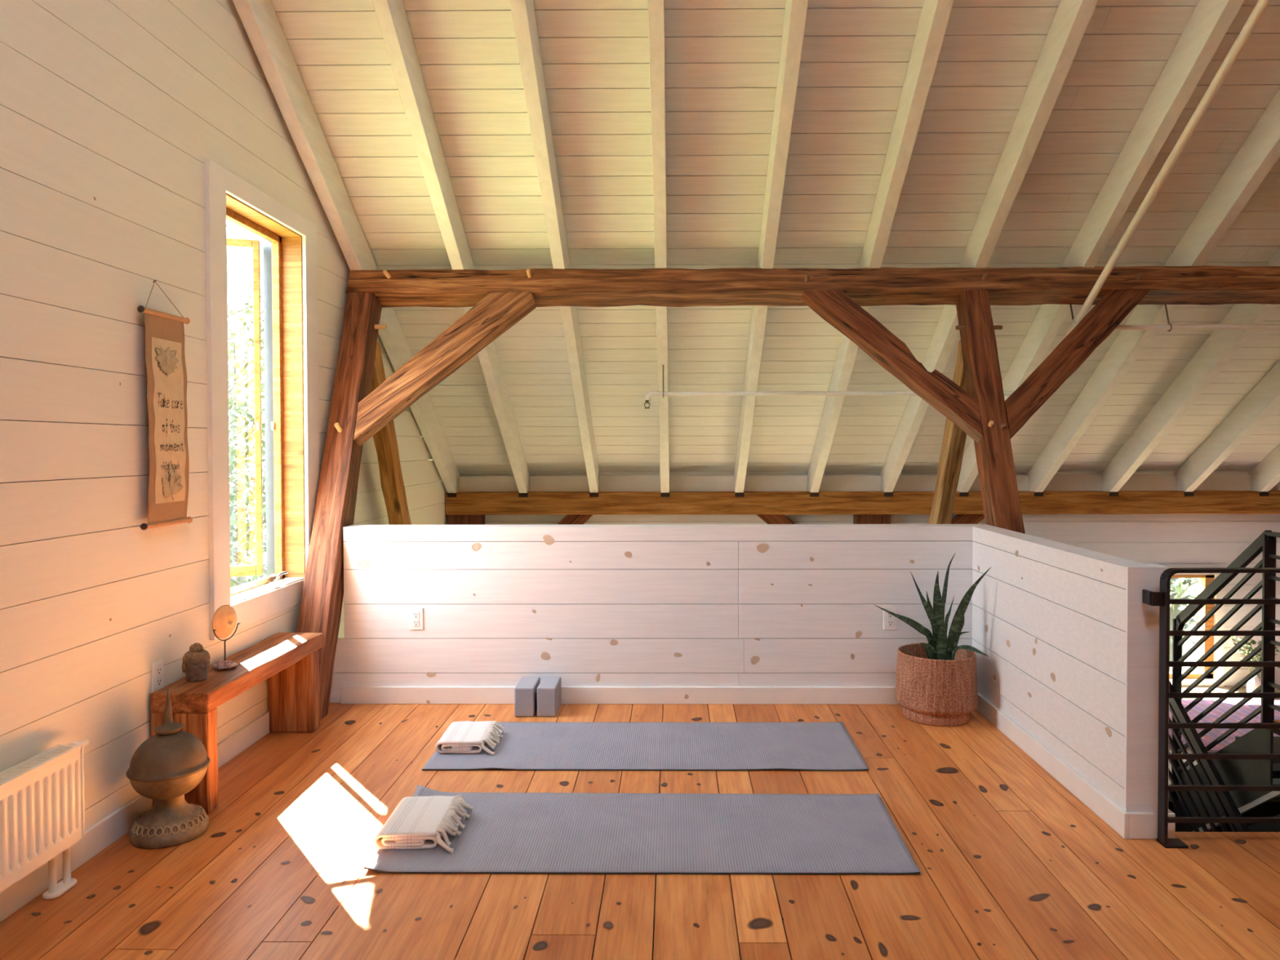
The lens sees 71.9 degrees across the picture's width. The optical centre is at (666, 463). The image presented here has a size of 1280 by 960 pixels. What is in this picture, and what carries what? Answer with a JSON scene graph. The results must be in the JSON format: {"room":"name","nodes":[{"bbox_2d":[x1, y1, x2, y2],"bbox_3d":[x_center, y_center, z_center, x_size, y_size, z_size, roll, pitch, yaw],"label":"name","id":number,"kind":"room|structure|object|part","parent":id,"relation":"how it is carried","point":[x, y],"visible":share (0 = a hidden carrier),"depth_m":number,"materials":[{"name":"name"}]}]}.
{"room":"exercise studio","nodes":[
{"label":"exercise studio","id":0,"kind":"room"},
{"bbox_2d":[0,0,447,830],"bbox_3d":[-1.977,-1.082,0.797,0.156,7.400,13.600,0,1,1],"label":"wall","id":1,"kind":"structure","parent":0,"point":[112,112],"depth_m":2.98,"materials":[{"name":"white wood"}]},
{"bbox_2d":[0,711,269,922],"bbox_3d":[-1.901,1.299,-0.689,0.016,0.096,10.540,0,1,1],"label":"baseboard","id":2,"kind":"structure","parent":1,"relation":"attached to","point":[110,828],"depth_m":2.91,"materials":[{"name":"white wood"}]},
{"bbox_2d":[151,657,164,693],"bbox_3d":[-1.871,0.781,3.244,0.010,0.116,0.071,0,1,1],"label":"electrical outlet","id":3,"kind":"object","parent":1,"relation":"attached to","point":[157,667],"visible":0.95,"depth_m":3.24,"materials":[{"name":"white plastic"}]},
{"bbox_2d":[155,675,161,687],"bbox_3d":[-1.868,0.802,3.244,0.003,0.034,0.033,0,1,1],"label":"receptacle","id":4,"kind":"object","parent":3,"relation":"attached to","point":[158,678],"depth_m":3.24,"materials":[{"name":"white plastic"}]},
{"bbox_2d":[155,664,161,675],"bbox_3d":[-1.868,0.760,3.244,0.003,0.034,0.033,0,1,1],"label":"receptacle","id":5,"kind":"object","parent":3,"relation":"attached to","point":[158,667],"depth_m":3.24,"materials":[{"name":"white plastic"}]},
{"bbox_2d":[137,280,192,529],"bbox_3d":[-1.853,-0.221,3.258,0.049,0.906,0.307,0,1,1],"label":"scroll","id":6,"kind":"object","parent":1,"relation":"attached to","point":[164,350],"visible":1,"depth_m":3.24,"materials":[{"name":"fabric"}]},
{"bbox_3d":[-1.851,-0.545,3.106,0.025,0.025,0.018,0,1,0],"label":"knob","id":7,"kind":"part","parent":6,"relation":"part of","materials":[{"name":"brown wood"}]},
{"bbox_3d":[-1.849,0.223,3.121,0.025,0.025,0.018,0,1,0],"label":"knob","id":8,"kind":"part","parent":6,"relation":"part of","materials":[{"name":"brown wood"}]},
{"bbox_3d":[-1.860,-0.612,3.249,0.027,0.115,0.246,0,1,0],"label":"hanging cord","id":9,"kind":"part","parent":6,"relation":"part of","materials":[{"name":"fabric"}]},
{"bbox_3d":[-1.840,-0.157,3.262,0.013,0.600,0.198,0,1,0],"label":"paper panel","id":10,"kind":"part","parent":6,"relation":"part of","materials":[{"name":"beige paper"}]},
{"bbox_2d":[204,158,319,639],"bbox_3d":[-2.317,-0.268,4.141,0.934,1.965,1.080,0,1,1],"label":"window","id":11,"kind":"structure","parent":1,"relation":"in","point":[289,238],"depth_m":4.49,"materials":[{"name":"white wood"}]},
{"bbox_3d":[-2.422,-0.280,4.386,0.740,1.710,0.024,0,1,-19],"label":"sash","id":12,"kind":"part","parent":11,"relation":"part of","materials":[{"name":"yellow wood"}]},
{"bbox_3d":[-1.994,-0.277,4.133,0.050,1.752,0.786,0,1,0],"label":"frame","id":13,"kind":"part","parent":11,"relation":"part of","materials":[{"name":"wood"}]},
{"bbox_3d":[-1.918,0.624,4.150,0.099,0.061,0.810,0,1,0],"label":"sill","id":14,"kind":"part","parent":11,"relation":"part of","materials":[{"name":"white wood"}]},
{"bbox_3d":[-1.932,0.566,4.389,0.067,0.058,0.100,0,1,0],"label":"crank handle","id":15,"kind":"part","parent":11,"relation":"part of","materials":[{"name":"silver metal"}]},
{"bbox_2d":[0,702,1279,959],"bbox_3d":[2.473,1.488,-0.713,8.763,0.302,10.560,0,1,1],"label":"floor","id":16,"kind":"structure","parent":0,"point":[1012,864],"depth_m":2.70,"materials":[{"name":"brown wood"}]},
{"bbox_2d":[0,739,88,899],"bbox_3d":[-1.816,1.074,2.270,0.077,0.431,0.967,0,1,1],"label":"radiator","id":17,"kind":"object","parent":16,"relation":"on","point":[42,813],"visible":1,"depth_m":2.53,"materials":[{"name":"beige metal"}]},
{"bbox_2d":[0,744,82,790],"bbox_3d":[-1.817,0.869,2.232,0.074,0.012,0.898,0,1,0],"label":"grille","id":18,"kind":"object","parent":17,"relation":"attached to","point":[15,776],"depth_m":2.53,"materials":[{"name":"beige metal"}]},
{"bbox_3d":[-1.821,1.276,2.647,0.052,0.012,0.110,0,1,0],"label":"floor plate","id":19,"kind":"part","parent":17,"relation":"part of","materials":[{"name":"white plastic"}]},
{"bbox_2d":[126,688,210,848],"bbox_3d":[-1.710,1.024,3.030,0.252,0.501,0.252,0,1,1],"label":"decorative urn","id":20,"kind":"object","parent":16,"relation":"on","point":[172,762],"visible":1,"depth_m":2.96,"materials":[{"name":"metal"}]},
{"bbox_2d":[129,767,207,799],"bbox_3d":[-1.710,1.094,3.032,0.234,0.090,0.234,0,1,0],"label":"bowl","id":21,"kind":"object","parent":20,"relation":"on","point":[175,786],"depth_m":2.94,"materials":[{"name":"wood"}]},
{"bbox_2d":[150,632,323,813],"bbox_3d":[-1.753,1.038,3.701,0.219,0.446,1.040,0,1,1],"label":"bench","id":22,"kind":"object","parent":16,"relation":"on","point":[289,662],"visible":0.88,"depth_m":3.62,"materials":[{"name":"brown wood"}]},
{"bbox_3d":[-1.761,1.084,3.224,0.211,0.372,0.081,0,1,0],"label":"leg","id":23,"kind":"part","parent":22,"relation":"part of","materials":[{"name":"brown wood"}]},
{"bbox_2d":[182,642,210,681],"bbox_3d":[-1.792,0.753,3.361,0.095,0.140,0.095,0,1,-3],"label":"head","id":24,"kind":"object","parent":22,"relation":"on","point":[196,661],"visible":1,"depth_m":3.33},
{"bbox_2d":[212,622,239,670],"bbox_3d":[-1.767,0.736,3.526,0.089,0.170,0.128,0,1,-12],"label":"display stand","id":25,"kind":"object","parent":22,"relation":"on","point":[220,664],"visible":1,"depth_m":3.51,"materials":[{"name":"stone"}]},
{"bbox_2d":[211,604,236,638],"bbox_3d":[-1.763,0.632,3.527,0.022,0.132,0.132,0,1,14],"label":"disc","id":26,"kind":"object","parent":25,"relation":"on","point":[224,618],"visible":1,"depth_m":3.52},
{"bbox_3d":[-1.768,0.760,3.531,0.006,0.101,0.005,0,1,0],"label":"rod","id":27,"kind":"part","parent":25,"relation":"part of","materials":[{"name":"metal"}]},
{"bbox_3d":[-1.753,1.066,4.152,0.211,0.372,0.096,0,1,0],"label":"leg","id":28,"kind":"part","parent":22,"relation":"part of","materials":[{"name":"brown wood"}]},
{"bbox_2d":[296,292,386,719],"bbox_3d":[-1.730,0.132,4.710,0.211,2.221,1.046,0,1,1],"label":"post","id":29,"kind":"object","parent":16,"relation":"on","point":[322,594],"visible":0.77,"depth_m":4.66,"materials":[{"name":"brown wood"}]},
{"bbox_2d":[370,341,411,524],"bbox_3d":[-1.722,0.399,5.694,0.106,2.284,1.317,0,1,1],"label":"strut","id":30,"kind":"object","parent":29,"relation":"attached to","point":[385,442],"visible":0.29,"depth_m":5.45,"materials":[{"name":"brown wood"}]},
{"bbox_2d":[353,291,536,446],"bbox_3d":[-1.234,-0.542,4.978,1.007,0.887,0.187,0,1,-19],"label":"brace","id":31,"kind":"object","parent":29,"relation":"attached to","point":[496,313],"visible":1,"depth_m":4.92,"materials":[{"name":"brown wood"}]},
{"bbox_2d":[346,265,1279,307],"bbox_3d":[2.483,-1.035,5.131,8.650,0.213,0.231,0,1,0],"label":"beam","id":32,"kind":"structure","parent":29,"relation":"on","point":[1205,285],"depth_m":5.07,"materials":[{"name":"brown wood"}]},
{"bbox_2d":[514,676,540,716],"bbox_3d":[-0.699,1.173,4.445,0.096,0.144,0.215,0,1,1],"label":"block","id":33,"kind":"object","parent":16,"relation":"on","point":[526,691],"visible":0.89,"depth_m":4.34,"materials":[{"name":"grey plastic"}]},
{"bbox_2d":[537,676,560,716],"bbox_3d":[-0.590,1.173,4.445,0.093,0.144,0.215,0,1,1],"label":"block","id":34,"kind":"object","parent":16,"relation":"on","point":[548,691],"visible":1,"depth_m":4.34,"materials":[{"name":"grey plastic"}]},
{"bbox_2d":[363,784,919,874],"bbox_3d":[-0.078,1.253,3.051,1.766,0.036,0.649,0,1,1],"label":"yoga mat","id":35,"kind":"object","parent":16,"relation":"on","point":[503,833],"visible":0.94,"depth_m":2.99,"materials":[{"name":"plastic"}]},
{"bbox_2d":[373,795,473,853],"bbox_3d":[-0.830,1.238,3.041,0.277,0.062,0.353,0,1,-2],"label":"folded blanket","id":36,"kind":"object","parent":35,"relation":"on","point":[416,822],"visible":1,"depth_m":2.98,"materials":[{"name":"fabric"}]},
{"bbox_2d":[422,721,869,770],"bbox_3d":[-0.084,1.249,3.928,1.850,0.011,0.620,0,1,1],"label":"yoga mat","id":37,"kind":"object","parent":16,"relation":"on","point":[522,746],"visible":0.92,"depth_m":3.86,"materials":[{"name":"plastic"}]},
{"bbox_2d":[435,720,503,755],"bbox_3d":[-0.869,1.221,3.937,0.269,0.061,0.318,0,1,-1],"label":"folded towel","id":38,"kind":"object","parent":37,"relation":"on","point":[463,736],"visible":1,"depth_m":3.87,"materials":[{"name":"fabric"}]},
{"bbox_2d":[895,642,978,726],"bbox_3d":[1.328,1.082,4.332,0.391,0.324,0.391,-1,1,-23],"label":"basket planter","id":39,"kind":"object","parent":16,"relation":"on","point":[929,691],"visible":0.96,"depth_m":4.18,"materials":[{"name":"wicker"}]},
{"bbox_2d":[874,553,990,660],"bbox_3d":[1.265,0.738,4.320,0.547,0.591,0.356,0,1,1],"label":"snake plant","id":40,"kind":"object","parent":39,"relation":"in","point":[940,646],"visible":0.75,"depth_m":4.27,"materials":[{"name":"green plant"}]},
{"bbox_2d":[955,290,1025,533],"bbox_3d":[1.798,0.474,4.551,0.262,2.911,1.303,0,1,-2],"label":"post","id":41,"kind":"object","parent":16,"relation":"on","point":[993,451],"visible":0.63,"depth_m":4.77,"materials":[{"name":"brown wood"}]},
{"bbox_2d":[801,290,982,442],"bbox_3d":[1.251,-0.553,4.954,1.003,0.875,0.163,0,1,21],"label":"brace","id":42,"kind":"object","parent":41,"relation":"attached to","point":[836,308],"visible":1,"depth_m":4.90,"materials":[{"name":"brown wood"}]},
{"bbox_2d":[928,339,967,524],"bbox_3d":[1.761,0.393,5.663,0.105,2.281,1.322,0,1,0],"label":"strut","id":43,"kind":"object","parent":41,"relation":"attached to","point":[953,442],"visible":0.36,"depth_m":5.42,"materials":[{"name":"brown wood"}]},
{"bbox_2d":[1004,289,1150,438],"bbox_3d":[2.288,-0.547,4.948,1.018,0.891,0.173,-1,1,-20],"label":"brace","id":44,"kind":"object","parent":41,"relation":"attached to","point":[1109,312],"visible":0.91,"depth_m":4.88,"materials":[{"name":"brown wood"}]},
{"bbox_2d":[1142,567,1279,848],"bbox_3d":[2.252,0.808,2.940,1.283,0.923,0.082,0,1,1],"label":"stair railing","id":45,"kind":"object","parent":16,"relation":"on","point":[1162,598],"visible":1,"depth_m":2.92,"materials":[{"name":"black metal"}]},
{"bbox_3d":[1.688,1.266,2.940,0.076,0.008,0.056,0,1,0],"label":"foot plate","id":46,"kind":"part","parent":45,"relation":"part of","materials":[{"name":"black metal"}]},
{"bbox_2d":[1173,718,1279,831],"bbox_3d":[2.772,2.177,4.319,2.140,1.890,1.600,0,1,1],"label":"staircase","id":47,"kind":"structure","parent":16,"relation":"attached to","point":[1232,771],"depth_m":4.49,"materials":[{"name":"metal"}]},
{"bbox_2d":[1168,681,1249,831],"bbox_3d":[2.861,2.208,4.239,0.030,2.030,1.871,0,1,1],"label":"stair railing","id":48,"kind":"object","parent":47,"relation":"on","point":[1224,800],"visible":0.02,"depth_m":4.76,"materials":[{"name":"black metal"}]},
{"bbox_2d":[1171,530,1279,799],"bbox_3d":[2.917,1.137,4.033,0.056,1.620,2.071,0,1,1],"label":"stair railing","id":49,"kind":"object","parent":47,"relation":"attached to","point":[1265,542],"visible":0.73,"depth_m":4.49,"materials":[{"name":"black metal"}]},
{"bbox_3d":[2.927,1.408,5.053,0.046,1.040,0.014,0,1,0],"label":"post","id":50,"kind":"part","parent":49,"relation":"part of","materials":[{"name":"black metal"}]},
{"bbox_3d":[2.916,0.649,4.024,0.050,0.644,2.071,0,1,0],"label":"handrail","id":51,"kind":"part","parent":49,"relation":"part of","materials":[{"name":"black metal"}]},
{"bbox_3d":[2.919,0.800,4.271,0.056,0.925,0.014,0,1,0],"label":"post","id":52,"kind":"part","parent":49,"relation":"part of","materials":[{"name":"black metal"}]},
{"bbox_2d":[328,524,990,708],"bbox_3d":[-0.076,1.133,4.638,3.542,1.617,0.141,0,1,1],"label":"wall","id":53,"kind":"structure","parent":0,"point":[598,605],"depth_m":4.56,"materials":[{"name":"white wood"}]},
{"bbox_2d":[409,607,423,629],"bbox_3d":[-1.296,0.803,4.568,0.071,0.116,0.010,0,1,1],"label":"electrical outlet","id":54,"kind":"object","parent":53,"relation":"attached to","point":[415,613],"visible":1,"depth_m":4.57,"materials":[{"name":"white plastic"}]},
{"bbox_2d":[413,619,419,626],"bbox_3d":[-1.296,0.824,4.566,0.033,0.034,0.003,0,1,1],"label":"receptacle","id":55,"kind":"object","parent":54,"relation":"attached to","point":[415,622],"depth_m":4.56,"materials":[{"name":"white plastic"}]},
{"bbox_2d":[413,611,419,617],"bbox_3d":[-1.296,0.782,4.565,0.033,0.034,0.003,0,1,1],"label":"receptacle","id":56,"kind":"object","parent":54,"relation":"attached to","point":[415,614],"depth_m":4.56,"materials":[{"name":"white plastic"}]},
{"bbox_2d":[340,686,899,704],"bbox_3d":[-0.055,1.198,4.560,3.266,0.089,0.019,0,1,1],"label":"baseboard","id":57,"kind":"structure","parent":53,"relation":"attached to","point":[348,695],"depth_m":4.55,"materials":[{"name":"white wood"}]},
{"bbox_2d":[883,607,897,629],"bbox_3d":[1.156,0.799,4.546,0.071,0.116,0.010,0,1,1],"label":"electrical outlet","id":58,"kind":"object","parent":53,"relation":"attached to","point":[890,621],"visible":0.9,"depth_m":4.54,"materials":[{"name":"white plastic"}]},
{"bbox_2d":[887,619,893,626],"bbox_3d":[1.156,0.820,4.544,0.033,0.034,0.003,0,1,1],"label":"receptacle","id":59,"kind":"object","parent":58,"relation":"attached to","point":[890,622],"depth_m":4.54,"materials":[{"name":"white plastic"}]},
{"bbox_2d":[887,611,893,617],"bbox_3d":[1.156,0.778,4.543,0.033,0.034,0.003,0,1,1],"label":"receptacle","id":60,"kind":"object","parent":58,"relation":"attached to","point":[889,615],"depth_m":4.54,"materials":[{"name":"white plastic"}]},
{"bbox_2d":[226,0,1279,475],"bbox_3d":[2.114,-2.068,0.614,9.375,4.659,13.773,0,1,1],"label":"ceiling","id":61,"kind":"structure","parent":0,"point":[722,56],"depth_m":4.82,"materials":[{"name":"white wood"}]},
{"bbox_2d":[232,0,460,493],"bbox_3d":[-1.813,-1.959,3.974,0.073,4.721,6.890,0,1,1],"label":"rafter","id":62,"kind":"object","parent":61,"relation":"attached to","point":[260,20],"visible":0.81,"depth_m":4.59,"materials":[{"name":"white wood"}]},
{"bbox_2d":[371,0,529,493],"bbox_3d":[-1.220,-1.958,3.969,0.072,4.724,6.890,0,1,1],"label":"rafter","id":63,"kind":"object","parent":61,"relation":"attached to","point":[391,15],"visible":0.85,"depth_m":4.59,"materials":[{"name":"white wood"}]},
{"bbox_2d":[509,0,599,493],"bbox_3d":[-0.632,-1.961,3.964,0.072,4.720,6.890,0,1,1],"label":"rafter","id":64,"kind":"object","parent":61,"relation":"attached to","point":[523,15],"visible":0.88,"depth_m":4.64,"materials":[{"name":"white wood"}]},
{"bbox_2d":[647,0,669,493],"bbox_3d":[-0.042,-1.961,3.959,0.074,4.723,6.890,0,1,1],"label":"rafter","id":65,"kind":"object","parent":61,"relation":"attached to","point":[655,8],"visible":0.91,"depth_m":4.60,"materials":[{"name":"white wood"}]},
{"bbox_2d":[644,0,1279,408],"bbox_3d":[3.275,-2.025,3.270,6.899,3.402,5.096,0,1,1],"label":"pipe","id":66,"kind":"object","parent":65,"relation":"hanging from","point":[1261,6],"visible":0.85,"depth_m":4.86,"materials":[{"name":"metal"}]},
{"bbox_3d":[-0.020,-0.547,5.851,0.009,0.219,0.050,0,1,0],"label":"hanger rod","id":67,"kind":"part","parent":66,"relation":"part of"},
{"bbox_3d":[2.435,-0.885,5.273,0.029,0.207,0.064,0,1,0],"label":"hanger rod","id":68,"kind":"part","parent":66,"relation":"part of","materials":[{"name":"black metal"}]},
{"bbox_3d":[2.999,-0.893,5.270,0.029,0.206,0.055,0,1,0],"label":"hanger rod","id":69,"kind":"part","parent":66,"relation":"part of","materials":[{"name":"black metal"}]},
{"bbox_2d":[733,0,808,492],"bbox_3d":[0.572,-1.962,3.953,0.073,4.724,6.890,0,1,1],"label":"rafter","id":70,"kind":"object","parent":61,"relation":"attached to","point":[795,13],"visible":0.87,"depth_m":4.64,"materials":[{"name":"white wood"}]},
{"bbox_2d":[807,0,954,492],"bbox_3d":[1.191,-1.964,3.948,0.073,4.722,6.890,0,1,1],"label":"rafter","id":71,"kind":"object","parent":61,"relation":"attached to","point":[935,14],"visible":0.77,"depth_m":4.58,"materials":[{"name":"white wood"}]},
{"bbox_2d":[880,0,1097,492],"bbox_3d":[1.802,-1.966,3.942,0.073,4.720,6.890,0,1,1],"label":"rafter","id":72,"kind":"object","parent":61,"relation":"attached to","point":[1072,18],"visible":0.83,"depth_m":4.59,"materials":[{"name":"white wood"}]},
{"bbox_2d":[956,0,1244,492],"bbox_3d":[2.423,-1.966,3.937,0.072,4.722,6.890,0,1,1],"label":"rafter","id":73,"kind":"object","parent":61,"relation":"attached to","point":[1210,21],"visible":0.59,"depth_m":4.54,"materials":[{"name":"white wood"}]},
{"bbox_2d":[1027,88,1279,492],"bbox_3d":[3.040,-1.966,3.932,0.072,4.724,6.890,0,1,1],"label":"rafter","id":74,"kind":"object","parent":61,"relation":"attached to","point":[1260,150],"visible":0.81,"depth_m":5.18,"materials":[{"name":"white wood"}]},
{"bbox_2d":[1101,247,1279,492],"bbox_3d":[3.655,-1.968,3.926,0.073,4.723,6.890,0,1,1],"label":"rafter","id":75,"kind":"object","parent":61,"relation":"attached to","point":[1221,345],"visible":0.87,"depth_m":6.19,"materials":[{"name":"white wood"}]},
{"bbox_2d":[1174,360,1279,492],"bbox_3d":[4.270,-1.969,3.921,0.073,4.722,6.890,0,1,1],"label":"rafter","id":76,"kind":"object","parent":61,"relation":"attached to","point":[1264,398],"visible":0.89,"depth_m":6.64,"materials":[{"name":"white wood"}]},
{"bbox_2d":[1248,443,1279,492],"bbox_3d":[4.885,-1.971,3.916,0.073,4.721,6.890,0,1,1],"label":"rafter","id":77,"kind":"object","parent":61,"relation":"attached to","point":[1265,475],"visible":0.76,"depth_m":7.17,"materials":[{"name":"white wood"}]},
{"bbox_2d":[444,490,1279,515],"bbox_3d":[2.490,0.323,7.331,8.650,0.194,0.117,0,1,1],"label":"beam","id":78,"kind":"structure","parent":0,"point":[1069,502],"depth_m":7.29,"materials":[{"name":"brown wood"}]},
{"bbox_2d":[460,473,1279,685],"bbox_3d":[2.515,0.942,7.503,8.705,1.980,0.110,0,1,1],"label":"wall","id":79,"kind":"structure","parent":0,"point":[1171,540],"depth_m":7.43,"materials":[{"name":"wood"}]},
{"bbox_2d":[459,475,1279,491],"bbox_3d":[2.560,0.163,7.393,8.606,0.131,0.020,0,1,1],"label":"trim","id":80,"kind":"structure","parent":79,"relation":"attached to","point":[846,482],"depth_m":7.39,"materials":[{"name":"white wood"}]},
{"bbox_2d":[1169,567,1224,686],"bbox_3d":[4.248,1.376,7.481,0.900,1.005,0.120,0,1,1],"label":"window","id":81,"kind":"structure","parent":79,"relation":"in","point":[1205,579],"depth_m":7.44,"materials":[{"name":"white wood"}]},
{"bbox_2d":[972,525,1170,812],"bbox_3d":[1.641,1.144,3.824,0.143,1.620,1.660,0,1,1],"label":"wall","id":82,"kind":"structure","parent":0,"point":[1070,641],"depth_m":3.39,"materials":[{"name":"white wood"}]},
{"bbox_2d":[975,692,1175,839],"bbox_3d":[1.642,1.211,3.758,0.172,0.087,1.558,0,1,1],"label":"baseboard","id":83,"kind":"structure","parent":82,"relation":"attached to","point":[1131,825],"depth_m":3.32,"materials":[{"name":"white wood"}]},
{"bbox_2d":[1168,801,1279,831],"bbox_3d":[4.248,2.626,5.015,5.200,2.700,4.800,0,1,1],"label":"wall","id":84,"kind":"structure","parent":0,"point":[1269,809],"depth_m":5.10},
{"bbox_2d":[1168,685,1279,801],"bbox_3d":[2.504,1.924,6.087,8.705,0.030,2.759,0,1,1],"label":"floor","id":85,"kind":"structure","parent":0,"point":[1198,688],"depth_m":7.27,"materials":[{"name":"beige wood"}]},
{"bbox_2d":[447,515,484,524],"bbox_3d":[-1.677,1.158,7.409,0.291,1.466,0.146,0,1,1],"label":"post","id":86,"kind":"object","parent":85,"relation":"on","point":[451,519],"visible":0.09,"depth_m":7.33,"materials":[{"name":"brown wood"}]},
{"bbox_2d":[557,515,592,524],"bbox_3d":[-1.097,0.844,7.402,0.973,0.838,0.094,0,1,0],"label":"brace","id":87,"kind":"object","parent":86,"relation":"attached to","point":[568,519],"visible":0.12,"depth_m":7.35,"materials":[{"name":"brown wood"}]},
{"bbox_2d":[853,514,890,524],"bbox_3d":[1.721,1.152,7.379,0.289,1.466,0.146,0,1,1],"label":"post","id":88,"kind":"object","parent":85,"relation":"on","point":[857,518],"visible":0.12,"depth_m":7.30,"materials":[{"name":"brown wood"}]},
{"bbox_2d":[755,514,795,524],"bbox_3d":[1.192,0.751,7.381,0.880,0.660,0.093,0,1,0],"label":"brace","id":89,"kind":"object","parent":88,"relation":"attached to","point":[767,518],"visible":0.19,"depth_m":7.33,"materials":[{"name":"brown wood"}]},
{"bbox_2d":[951,514,984,524],"bbox_3d":[2.245,0.749,7.372,0.872,0.660,0.093,0,1,1],"label":"brace","id":90,"kind":"object","parent":88,"relation":"attached to","point":[958,518],"visible":0.12,"depth_m":7.32,"materials":[{"name":"brown wood"}]},
{"bbox_2d":[1168,699,1279,751],"bbox_3d":[4.583,1.895,6.283,2.450,0.009,1.470,0,1,1],"label":"rug","id":91,"kind":"object","parent":85,"relation":"on","point":[1249,707],"visible":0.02,"depth_m":6.58,"materials":[{"name":"fabric"}]},
{"bbox_2d":[1246,674,1261,692],"bbox_3d":[4.786,1.800,7.165,0.116,0.165,0.116,0,1,1],"label":"vase","id":92,"kind":"object","parent":85,"relation":"on","point":[1255,682],"visible":0.48,"depth_m":7.13,"materials":[{"name":"white ceramic"}]},
{"bbox_2d":[1228,635,1279,675],"bbox_3d":[4.785,1.562,7.165,0.208,0.406,0.344,-1,2,-45],"label":"bouquet","id":93,"kind":"object","parent":92,"relation":"in","point":[1249,643],"visible":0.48,"depth_m":7.18,"materials":[{"name":"green plant"}]},
{"label":"outside","id":94,"kind":"structure","parent":0,"visible":0},
{"bbox_2d":[244,481,1199,671],"bbox_3d":[-10.839,1.696,18.131,62.000,4.733,52.000,0,1,1],"label":"ground","id":95,"kind":"structure","parent":94,"point":[1188,644],"depth_m":18.79,"materials":[{"name":"green plant"}]},
{"bbox_2d":[226,222,264,587],"bbox_3d":[-11.363,-2.863,22.795,7.956,12.161,6.277,0,1,21],"label":"tree","id":96,"kind":"object","parent":95,"relation":"on","point":[229,337],"visible":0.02,"depth_m":22.55,"materials":[{"name":"green plant"}]},
{"bbox_2d":[227,282,266,587],"bbox_3d":[-8.287,-0.023,17.331,5.650,7.287,6.699,0,1,18],"label":"tree","id":97,"kind":"object","parent":95,"relation":"on","point":[231,349],"visible":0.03,"depth_m":16.51,"materials":[{"name":"green plant"}]},
{"bbox_2d":[227,360,266,586],"bbox_3d":[-6.155,1.142,13.237,3.419,5.512,4.399,-1,1,-41],"label":"tree","id":98,"kind":"object","parent":95,"relation":"on","point":[244,484],"visible":0.16,"depth_m":12.54,"materials":[{"name":"green plant"}]},
{"bbox_2d":[1169,577,1199,671],"bbox_3d":[7.307,1.199,12.659,5.708,5.368,5.357,0,1,1],"label":"tree","id":99,"kind":"object","parent":95,"relation":"on","point":[1179,586],"visible":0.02,"depth_m":12.11,"materials":[{"name":"green plant"}]}
]}

